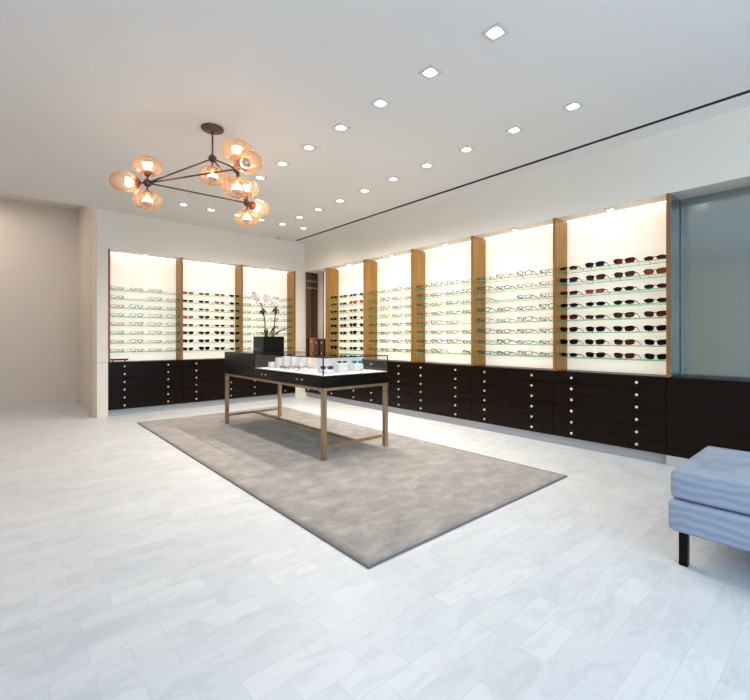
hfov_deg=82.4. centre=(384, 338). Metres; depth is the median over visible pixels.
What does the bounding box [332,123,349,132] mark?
recessed light
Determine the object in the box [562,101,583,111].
recessed light
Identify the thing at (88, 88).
ceiling
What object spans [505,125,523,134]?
recessed light
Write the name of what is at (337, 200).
recessed light
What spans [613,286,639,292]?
sunglasses
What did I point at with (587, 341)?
sunglasses
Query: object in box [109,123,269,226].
chandelier
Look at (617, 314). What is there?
sunglasses
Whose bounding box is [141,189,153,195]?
socket
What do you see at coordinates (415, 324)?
shelf
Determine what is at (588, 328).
sunglasses
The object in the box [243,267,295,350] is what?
bay
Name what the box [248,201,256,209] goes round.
socket
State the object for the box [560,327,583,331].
sunglasses
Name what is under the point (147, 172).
socket
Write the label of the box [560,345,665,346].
shelf
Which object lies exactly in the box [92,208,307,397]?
wall
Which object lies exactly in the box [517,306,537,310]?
eyeglasses
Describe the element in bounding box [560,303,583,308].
sunglasses
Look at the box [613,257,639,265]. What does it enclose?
sunglasses
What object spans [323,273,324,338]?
wall mirror
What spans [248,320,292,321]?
shelf
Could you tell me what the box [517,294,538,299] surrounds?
eyeglasses
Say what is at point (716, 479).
seat cushion
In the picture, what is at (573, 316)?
sunglasses
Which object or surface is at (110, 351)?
shelf
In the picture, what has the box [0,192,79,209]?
ceiling
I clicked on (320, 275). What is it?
wall
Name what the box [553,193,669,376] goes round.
bay
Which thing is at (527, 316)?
eyeglasses
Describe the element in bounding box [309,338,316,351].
box
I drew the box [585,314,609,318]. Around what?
sunglasses
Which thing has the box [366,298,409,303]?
shelf
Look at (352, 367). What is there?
block
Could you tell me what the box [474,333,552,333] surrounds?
shelf
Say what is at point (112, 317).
shelf
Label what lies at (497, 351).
eyeglasses
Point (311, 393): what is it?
base cabinet
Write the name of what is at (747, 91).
air slot
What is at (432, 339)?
eyeglasses
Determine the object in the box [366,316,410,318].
shelf
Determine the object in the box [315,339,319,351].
box
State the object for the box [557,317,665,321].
shelf
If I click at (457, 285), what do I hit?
shelf
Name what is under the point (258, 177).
recessed light
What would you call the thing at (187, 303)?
shelf
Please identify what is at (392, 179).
recessed light
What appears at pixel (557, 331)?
shelf
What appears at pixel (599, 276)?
sunglasses
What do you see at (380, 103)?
recessed light
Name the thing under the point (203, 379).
base cabinet
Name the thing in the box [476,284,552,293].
shelf
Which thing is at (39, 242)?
wall
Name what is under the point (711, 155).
wall
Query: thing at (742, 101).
ceiling
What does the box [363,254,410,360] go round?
bay
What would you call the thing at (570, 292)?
sunglasses
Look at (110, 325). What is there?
shelf
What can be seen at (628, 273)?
sunglasses
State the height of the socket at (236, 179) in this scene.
0.059 m
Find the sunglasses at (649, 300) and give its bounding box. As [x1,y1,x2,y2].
[644,298,665,302]
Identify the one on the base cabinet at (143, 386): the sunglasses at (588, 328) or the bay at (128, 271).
the bay at (128, 271)
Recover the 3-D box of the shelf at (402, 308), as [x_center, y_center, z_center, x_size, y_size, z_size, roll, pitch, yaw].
[0.137,-0.481,7.068,0.240,0.008,1.114,0,0,-42]
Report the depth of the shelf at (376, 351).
7.22 m
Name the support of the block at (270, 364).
on the display table
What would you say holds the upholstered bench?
on the floor
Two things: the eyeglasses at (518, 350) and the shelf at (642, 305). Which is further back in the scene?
the eyeglasses at (518, 350)
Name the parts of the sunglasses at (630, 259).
frame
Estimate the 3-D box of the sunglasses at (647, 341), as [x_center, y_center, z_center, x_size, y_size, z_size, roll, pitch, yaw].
[2.710,0.038,4.238,0.177,0.061,0.210,0,0,-42]
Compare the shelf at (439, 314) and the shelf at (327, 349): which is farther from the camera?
the shelf at (327, 349)
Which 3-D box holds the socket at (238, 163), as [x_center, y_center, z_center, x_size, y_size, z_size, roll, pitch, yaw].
[-1.183,-1.428,3.546,0.104,0.104,0.059,0,0,-43]
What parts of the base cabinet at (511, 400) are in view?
drawer, drawer, drawer, drawer, drawer, drawer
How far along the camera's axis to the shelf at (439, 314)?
6.34 m
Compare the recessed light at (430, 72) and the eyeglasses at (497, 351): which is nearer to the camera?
the recessed light at (430, 72)
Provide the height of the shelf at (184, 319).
0.008 m
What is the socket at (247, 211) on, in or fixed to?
attached to the chandelier at (242, 164)
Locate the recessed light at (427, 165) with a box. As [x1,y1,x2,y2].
[419,162,434,168]
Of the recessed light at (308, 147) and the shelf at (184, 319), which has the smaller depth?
the recessed light at (308, 147)
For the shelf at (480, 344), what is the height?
0.008 m
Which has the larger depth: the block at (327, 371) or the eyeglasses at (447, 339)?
the eyeglasses at (447, 339)
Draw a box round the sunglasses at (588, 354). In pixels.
[585,352,610,357]
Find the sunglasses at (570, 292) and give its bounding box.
[560,291,583,296]
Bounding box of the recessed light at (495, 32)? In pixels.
[481,22,508,42]
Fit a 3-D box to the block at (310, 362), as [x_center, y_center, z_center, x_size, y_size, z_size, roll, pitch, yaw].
[-0.880,0.294,5.203,0.120,0.135,0.062,0,0,-42]
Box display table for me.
[225,351,387,459]
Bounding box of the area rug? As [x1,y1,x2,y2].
[137,406,567,568]
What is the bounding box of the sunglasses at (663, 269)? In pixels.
[643,267,665,276]
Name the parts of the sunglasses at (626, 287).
frame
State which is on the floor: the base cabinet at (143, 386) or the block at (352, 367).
the base cabinet at (143, 386)
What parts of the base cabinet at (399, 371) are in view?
drawer, drawer, drawer, drawer, drawer, drawer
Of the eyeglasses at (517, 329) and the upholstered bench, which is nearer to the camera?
the upholstered bench
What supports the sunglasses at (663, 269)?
on the bay at (639, 233)
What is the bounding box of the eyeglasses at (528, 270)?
[517,270,537,277]
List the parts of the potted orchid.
flower, stem, planter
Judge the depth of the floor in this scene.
2.02 m
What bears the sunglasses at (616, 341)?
on the bay at (639, 233)
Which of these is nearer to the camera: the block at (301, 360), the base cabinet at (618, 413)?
the base cabinet at (618, 413)
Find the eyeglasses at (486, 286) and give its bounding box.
[477,286,496,291]
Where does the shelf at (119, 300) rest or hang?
attached to the bay at (128, 271)
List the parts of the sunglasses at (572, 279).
frame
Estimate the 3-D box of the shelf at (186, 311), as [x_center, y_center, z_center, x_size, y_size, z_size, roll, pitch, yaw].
[-3.126,-0.481,7.704,1.017,0.008,0.240,0,0,-42]
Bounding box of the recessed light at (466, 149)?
[458,146,474,153]
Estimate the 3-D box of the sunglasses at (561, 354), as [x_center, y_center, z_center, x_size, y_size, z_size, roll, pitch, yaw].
[2.135,0.184,4.878,0.176,0.047,0.210,0,0,-39]
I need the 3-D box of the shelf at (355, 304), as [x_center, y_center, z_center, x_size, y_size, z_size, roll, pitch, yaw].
[-0.636,-0.620,7.928,0.240,0.008,1.127,0,0,-42]
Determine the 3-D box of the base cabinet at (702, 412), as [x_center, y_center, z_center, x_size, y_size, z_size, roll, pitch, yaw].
[3.119,0.782,3.764,0.310,0.835,1.036,0,0,-42]
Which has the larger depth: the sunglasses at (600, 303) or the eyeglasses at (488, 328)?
the eyeglasses at (488, 328)
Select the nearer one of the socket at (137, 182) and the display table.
the socket at (137, 182)
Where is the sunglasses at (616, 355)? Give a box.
[614,353,640,358]
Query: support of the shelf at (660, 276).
attached to the bay at (639, 233)
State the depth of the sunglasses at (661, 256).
4.20 m
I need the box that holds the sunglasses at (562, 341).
[560,339,582,343]
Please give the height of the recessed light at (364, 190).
0.006 m
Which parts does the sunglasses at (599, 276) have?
frame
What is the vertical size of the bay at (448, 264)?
1.731 m
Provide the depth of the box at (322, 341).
8.44 m
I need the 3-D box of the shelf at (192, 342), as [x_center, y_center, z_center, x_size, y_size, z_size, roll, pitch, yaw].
[-3.126,0.075,7.704,1.017,0.008,0.240,0,0,-42]
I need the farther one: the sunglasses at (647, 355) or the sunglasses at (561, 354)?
the sunglasses at (561, 354)
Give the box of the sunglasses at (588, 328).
[585,326,610,331]
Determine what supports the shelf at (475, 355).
attached to the bay at (532, 250)
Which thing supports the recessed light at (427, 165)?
in the ceiling at (88, 88)
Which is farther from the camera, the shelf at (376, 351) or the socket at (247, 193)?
the shelf at (376, 351)
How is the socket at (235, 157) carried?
attached to the chandelier at (242, 164)
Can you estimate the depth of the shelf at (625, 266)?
4.60 m
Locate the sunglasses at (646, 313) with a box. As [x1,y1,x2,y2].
[644,310,665,316]
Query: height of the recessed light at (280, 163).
0.006 m
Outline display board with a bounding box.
[317,357,361,372]
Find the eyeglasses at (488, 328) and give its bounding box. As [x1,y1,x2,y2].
[478,328,496,332]
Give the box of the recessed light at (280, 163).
[275,161,289,166]
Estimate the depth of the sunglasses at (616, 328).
4.39 m
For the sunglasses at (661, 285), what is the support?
on the bay at (639, 233)
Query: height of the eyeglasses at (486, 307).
0.061 m
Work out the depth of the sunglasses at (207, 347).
7.57 m
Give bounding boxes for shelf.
[110,289,180,294]
[110,298,178,302]
[110,325,180,326]
[110,334,180,334]
[110,351,173,352]
[111,316,180,318]
[113,307,178,310]
[183,318,237,320]
[183,326,240,327]
[183,350,226,350]
[185,294,240,298]
[185,310,240,312]
[186,302,238,305]
[192,342,240,342]
[243,312,290,314]
[244,305,289,308]
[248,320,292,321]
[327,303,362,306]
[327,342,362,342]
[327,349,360,350]
[329,295,360,299]
[366,289,410,295]
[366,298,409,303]
[366,307,410,310]
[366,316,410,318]
[366,325,410,326]
[372,334,410,334]
[372,350,410,352]
[414,282,470,289]
[414,323,470,325]
[414,333,470,334]
[414,343,467,343]
[414,352,470,354]
[415,292,470,298]
[416,313,470,316]
[417,302,470,307]
[474,272,552,282]
[474,296,552,303]
[474,320,552,323]
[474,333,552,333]
[474,354,552,357]
[475,308,552,313]
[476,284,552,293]
[480,344,552,344]
[557,258,665,273]
[557,273,665,285]
[557,287,665,297]
[557,302,665,309]
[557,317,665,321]
[557,331,665,332]
[557,356,661,360]
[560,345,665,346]
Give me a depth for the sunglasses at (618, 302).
4.38 m
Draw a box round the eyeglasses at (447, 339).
[446,339,464,342]
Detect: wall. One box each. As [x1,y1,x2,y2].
[0,198,77,408]
[78,206,107,417]
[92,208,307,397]
[305,106,749,273]
[318,200,737,378]
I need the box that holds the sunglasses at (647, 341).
[644,339,665,344]
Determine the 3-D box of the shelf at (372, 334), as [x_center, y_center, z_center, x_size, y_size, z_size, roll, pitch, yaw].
[0.137,-0.064,7.068,0.240,0.008,1.114,0,0,-42]
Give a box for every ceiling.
[0,0,749,241]
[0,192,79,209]
[296,93,749,243]
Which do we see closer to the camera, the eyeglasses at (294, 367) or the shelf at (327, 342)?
the eyeglasses at (294, 367)
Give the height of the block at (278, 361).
0.125 m
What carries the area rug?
on the floor
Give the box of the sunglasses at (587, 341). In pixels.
[585,339,609,344]
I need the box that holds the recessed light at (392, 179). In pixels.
[386,177,399,181]
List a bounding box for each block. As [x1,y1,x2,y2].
[268,362,274,367]
[275,357,282,367]
[283,356,289,367]
[290,356,297,367]
[298,357,305,367]
[306,357,314,368]
[319,369,334,373]
[333,363,347,372]
[349,363,362,370]
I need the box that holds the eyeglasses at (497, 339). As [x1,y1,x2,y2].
[497,339,517,343]
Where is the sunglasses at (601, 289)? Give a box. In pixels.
[585,288,609,294]
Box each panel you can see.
[306,272,317,351]
[670,193,679,376]
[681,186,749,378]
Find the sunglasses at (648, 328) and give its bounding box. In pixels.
[643,325,665,331]
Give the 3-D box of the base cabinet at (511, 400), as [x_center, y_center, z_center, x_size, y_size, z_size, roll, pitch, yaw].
[1.639,0.782,5.389,0.342,0.835,1.139,0,0,-42]
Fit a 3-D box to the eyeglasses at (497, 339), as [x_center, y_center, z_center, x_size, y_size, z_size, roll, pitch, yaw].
[1.573,0.038,5.505,0.177,0.061,0.210,0,0,-39]
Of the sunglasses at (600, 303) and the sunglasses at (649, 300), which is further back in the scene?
the sunglasses at (600, 303)
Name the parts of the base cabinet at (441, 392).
drawer, drawer, drawer, drawer, drawer, drawer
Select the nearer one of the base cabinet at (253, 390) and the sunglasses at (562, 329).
the sunglasses at (562, 329)
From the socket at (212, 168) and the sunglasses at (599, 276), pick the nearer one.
the socket at (212, 168)
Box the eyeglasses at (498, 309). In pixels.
[497,307,515,310]
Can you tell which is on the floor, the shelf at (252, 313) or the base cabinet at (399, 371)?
the base cabinet at (399, 371)
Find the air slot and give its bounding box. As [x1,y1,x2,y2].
[295,90,749,240]
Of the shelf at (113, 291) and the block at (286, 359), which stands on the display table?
the block at (286, 359)
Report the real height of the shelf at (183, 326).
0.008 m
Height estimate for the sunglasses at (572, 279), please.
0.061 m
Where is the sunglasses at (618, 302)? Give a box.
[613,300,638,305]
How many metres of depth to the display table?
4.71 m
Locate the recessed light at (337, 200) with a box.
[335,199,345,202]
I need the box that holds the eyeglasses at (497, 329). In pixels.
[496,329,516,332]
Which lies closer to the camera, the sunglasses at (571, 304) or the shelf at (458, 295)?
the sunglasses at (571, 304)
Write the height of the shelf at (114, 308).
0.008 m
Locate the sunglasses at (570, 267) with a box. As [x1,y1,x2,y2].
[560,266,583,272]
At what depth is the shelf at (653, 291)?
4.59 m
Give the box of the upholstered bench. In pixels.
[668,446,749,566]
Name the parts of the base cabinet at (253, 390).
drawer, drawer, drawer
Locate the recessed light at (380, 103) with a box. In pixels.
[370,97,390,108]
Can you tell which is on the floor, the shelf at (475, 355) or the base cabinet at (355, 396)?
the base cabinet at (355, 396)
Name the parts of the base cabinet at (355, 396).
drawer, drawer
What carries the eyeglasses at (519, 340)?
on the bay at (532, 250)
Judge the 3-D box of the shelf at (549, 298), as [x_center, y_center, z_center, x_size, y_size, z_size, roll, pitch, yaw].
[1.651,-0.481,5.380,0.240,0.008,1.103,0,0,-42]
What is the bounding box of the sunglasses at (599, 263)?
[585,261,610,269]
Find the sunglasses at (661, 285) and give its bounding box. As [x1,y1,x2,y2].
[644,283,665,288]
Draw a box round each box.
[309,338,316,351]
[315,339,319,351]
[320,339,324,351]
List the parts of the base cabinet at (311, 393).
drawer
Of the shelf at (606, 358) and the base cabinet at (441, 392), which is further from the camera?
the base cabinet at (441, 392)
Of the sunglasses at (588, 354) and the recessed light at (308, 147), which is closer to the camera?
the recessed light at (308, 147)
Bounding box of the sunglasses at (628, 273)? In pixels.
[614,271,640,279]
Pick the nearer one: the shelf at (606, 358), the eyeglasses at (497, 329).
the shelf at (606, 358)
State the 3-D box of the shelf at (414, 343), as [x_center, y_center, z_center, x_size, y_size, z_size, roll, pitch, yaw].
[0.896,0.075,6.222,0.240,0.008,1.087,0,0,-42]
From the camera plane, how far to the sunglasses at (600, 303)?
4.60 m
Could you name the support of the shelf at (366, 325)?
attached to the bay at (390, 274)
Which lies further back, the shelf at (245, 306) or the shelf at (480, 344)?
the shelf at (245, 306)
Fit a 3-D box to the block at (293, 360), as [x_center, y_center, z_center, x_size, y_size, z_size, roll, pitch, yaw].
[-1.089,0.286,5.257,0.120,0.150,0.062,0,0,-42]
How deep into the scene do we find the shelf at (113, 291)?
7.05 m
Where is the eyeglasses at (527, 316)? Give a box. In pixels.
[517,316,538,320]
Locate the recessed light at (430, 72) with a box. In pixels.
[418,65,441,79]
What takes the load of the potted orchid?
on the display table
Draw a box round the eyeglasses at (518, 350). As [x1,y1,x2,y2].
[517,350,539,354]
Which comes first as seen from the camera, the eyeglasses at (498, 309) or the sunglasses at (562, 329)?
the sunglasses at (562, 329)
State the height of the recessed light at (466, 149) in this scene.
0.006 m
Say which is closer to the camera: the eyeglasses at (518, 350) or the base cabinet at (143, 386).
the eyeglasses at (518, 350)
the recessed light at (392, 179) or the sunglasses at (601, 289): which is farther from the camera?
the recessed light at (392, 179)
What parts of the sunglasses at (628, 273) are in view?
frame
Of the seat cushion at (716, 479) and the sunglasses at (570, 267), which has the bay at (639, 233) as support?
the sunglasses at (570, 267)
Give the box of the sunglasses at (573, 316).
[560,314,583,319]
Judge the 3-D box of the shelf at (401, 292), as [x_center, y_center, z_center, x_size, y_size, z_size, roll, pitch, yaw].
[0.137,-0.759,7.068,0.240,0.008,1.114,0,0,-42]
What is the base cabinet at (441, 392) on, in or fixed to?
on the floor
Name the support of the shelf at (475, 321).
attached to the bay at (532, 250)
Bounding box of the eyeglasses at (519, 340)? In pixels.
[517,340,538,343]
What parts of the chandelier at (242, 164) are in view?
globe, bulb, globe, bulb crown, bulb, globe, bulb, arm, arm, arm, bulb crown, arm, arm, globe, globe, bulb crown, bulb, bulb, arm, bulb crown, bulb, globe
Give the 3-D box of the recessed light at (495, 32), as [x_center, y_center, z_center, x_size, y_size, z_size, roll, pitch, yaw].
[0.704,-1.946,2.728,0.124,0.006,0.124,0,0,-42]
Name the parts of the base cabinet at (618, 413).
drawer, drawer, drawer, drawer, drawer, drawer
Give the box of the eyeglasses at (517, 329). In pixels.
[517,329,538,332]
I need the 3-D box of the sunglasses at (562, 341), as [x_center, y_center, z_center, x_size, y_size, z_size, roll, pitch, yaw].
[2.132,0.038,4.883,0.210,0.061,0.177,0,0,45]
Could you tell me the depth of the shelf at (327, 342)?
7.92 m
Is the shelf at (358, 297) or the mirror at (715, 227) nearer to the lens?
the mirror at (715, 227)
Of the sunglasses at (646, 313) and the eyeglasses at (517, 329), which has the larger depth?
the eyeglasses at (517, 329)
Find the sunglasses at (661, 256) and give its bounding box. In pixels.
[643,254,665,262]
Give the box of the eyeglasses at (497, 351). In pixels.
[497,351,517,354]
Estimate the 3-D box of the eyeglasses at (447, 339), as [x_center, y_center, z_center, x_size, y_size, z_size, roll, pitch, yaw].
[1.014,0.038,6.128,0.177,0.061,0.210,0,0,-41]
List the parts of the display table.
leg, drawer, drawer, leg, drawer, apron frame, pane, leg, leg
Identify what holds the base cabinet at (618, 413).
on the floor
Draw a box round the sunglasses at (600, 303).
[585,301,609,305]
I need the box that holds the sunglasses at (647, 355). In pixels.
[644,353,665,359]
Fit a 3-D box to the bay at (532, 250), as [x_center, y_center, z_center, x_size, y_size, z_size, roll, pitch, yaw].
[1.651,-0.501,5.401,0.318,1.731,1.138,0,0,-42]
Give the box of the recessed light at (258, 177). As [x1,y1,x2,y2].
[253,175,266,180]
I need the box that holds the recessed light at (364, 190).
[359,188,370,192]
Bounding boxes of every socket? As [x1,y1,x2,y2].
[133,176,140,187]
[141,169,153,176]
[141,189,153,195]
[206,165,217,171]
[231,154,242,161]
[231,176,242,183]
[236,159,247,171]
[242,191,251,196]
[242,209,251,214]
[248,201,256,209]
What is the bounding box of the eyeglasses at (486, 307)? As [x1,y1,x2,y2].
[477,307,495,311]
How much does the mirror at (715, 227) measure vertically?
1.726 m
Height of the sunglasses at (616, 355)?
0.061 m
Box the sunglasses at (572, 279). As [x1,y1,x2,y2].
[559,277,582,284]
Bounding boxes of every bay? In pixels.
[108,249,182,361]
[183,260,242,358]
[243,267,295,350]
[325,264,362,357]
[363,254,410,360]
[411,241,470,363]
[471,224,552,368]
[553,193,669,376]
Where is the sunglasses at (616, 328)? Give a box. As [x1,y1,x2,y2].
[613,326,639,331]
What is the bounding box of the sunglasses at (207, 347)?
[196,346,209,349]
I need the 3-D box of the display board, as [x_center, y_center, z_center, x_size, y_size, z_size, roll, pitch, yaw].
[-0.485,0.284,4.711,0.600,0.155,0.008,0,0,-42]
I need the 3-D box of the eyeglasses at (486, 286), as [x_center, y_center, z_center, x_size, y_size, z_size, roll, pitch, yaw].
[1.373,-0.657,5.729,0.177,0.061,0.210,0,0,-40]
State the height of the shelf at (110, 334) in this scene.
0.008 m
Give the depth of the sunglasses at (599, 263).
4.60 m
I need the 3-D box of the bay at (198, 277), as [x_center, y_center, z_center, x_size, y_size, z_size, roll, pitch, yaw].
[-3.124,-0.501,7.725,1.052,1.731,0.318,0,0,-42]
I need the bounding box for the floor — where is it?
[0,396,749,699]
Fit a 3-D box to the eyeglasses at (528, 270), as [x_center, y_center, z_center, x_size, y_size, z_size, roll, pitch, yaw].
[1.765,-0.796,5.291,0.177,0.061,0.210,0,0,-44]
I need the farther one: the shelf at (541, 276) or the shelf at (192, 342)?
the shelf at (192, 342)
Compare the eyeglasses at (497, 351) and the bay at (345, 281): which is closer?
the eyeglasses at (497, 351)
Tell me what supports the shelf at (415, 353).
attached to the bay at (448, 264)
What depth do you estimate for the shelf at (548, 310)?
5.43 m
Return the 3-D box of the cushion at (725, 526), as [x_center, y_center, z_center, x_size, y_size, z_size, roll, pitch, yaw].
[2.283,0.931,2.008,0.820,0.167,1.440,0,0,-42]
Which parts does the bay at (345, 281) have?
panel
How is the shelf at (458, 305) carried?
attached to the bay at (448, 264)
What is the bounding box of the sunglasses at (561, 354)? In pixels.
[560,353,583,356]
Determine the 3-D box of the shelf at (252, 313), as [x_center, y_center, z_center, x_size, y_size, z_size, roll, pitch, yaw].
[-2.324,-0.481,8.425,1.068,0.008,0.240,0,0,-42]
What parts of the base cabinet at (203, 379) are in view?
drawer, drawer, drawer, drawer, drawer, drawer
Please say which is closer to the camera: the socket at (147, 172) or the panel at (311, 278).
the socket at (147, 172)
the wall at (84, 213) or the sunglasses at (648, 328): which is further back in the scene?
the wall at (84, 213)
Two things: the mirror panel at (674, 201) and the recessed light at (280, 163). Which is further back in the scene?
the recessed light at (280, 163)
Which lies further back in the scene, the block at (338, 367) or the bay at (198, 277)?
the bay at (198, 277)
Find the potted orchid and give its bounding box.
[246,290,286,352]
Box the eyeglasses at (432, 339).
[431,339,448,342]
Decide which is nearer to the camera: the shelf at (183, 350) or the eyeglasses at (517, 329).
the eyeglasses at (517, 329)
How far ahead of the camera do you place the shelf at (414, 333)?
6.43 m
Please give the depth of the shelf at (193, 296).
7.78 m
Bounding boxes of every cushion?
[668,497,749,551]
[671,446,749,514]
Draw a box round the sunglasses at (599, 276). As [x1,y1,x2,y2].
[586,274,610,281]
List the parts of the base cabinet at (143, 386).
drawer, drawer, drawer, drawer, drawer, drawer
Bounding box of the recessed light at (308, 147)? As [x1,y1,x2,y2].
[301,144,316,151]
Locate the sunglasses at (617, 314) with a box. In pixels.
[613,312,639,317]
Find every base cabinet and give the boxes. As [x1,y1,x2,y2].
[108,359,182,416]
[182,358,242,408]
[242,378,294,402]
[305,389,327,399]
[327,358,365,406]
[364,359,413,415]
[411,362,473,427]
[471,365,555,442]
[553,369,666,463]
[666,376,749,467]
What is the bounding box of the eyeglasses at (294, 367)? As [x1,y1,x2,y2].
[293,366,313,370]
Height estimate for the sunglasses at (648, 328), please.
0.061 m
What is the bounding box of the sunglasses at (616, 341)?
[614,339,640,344]

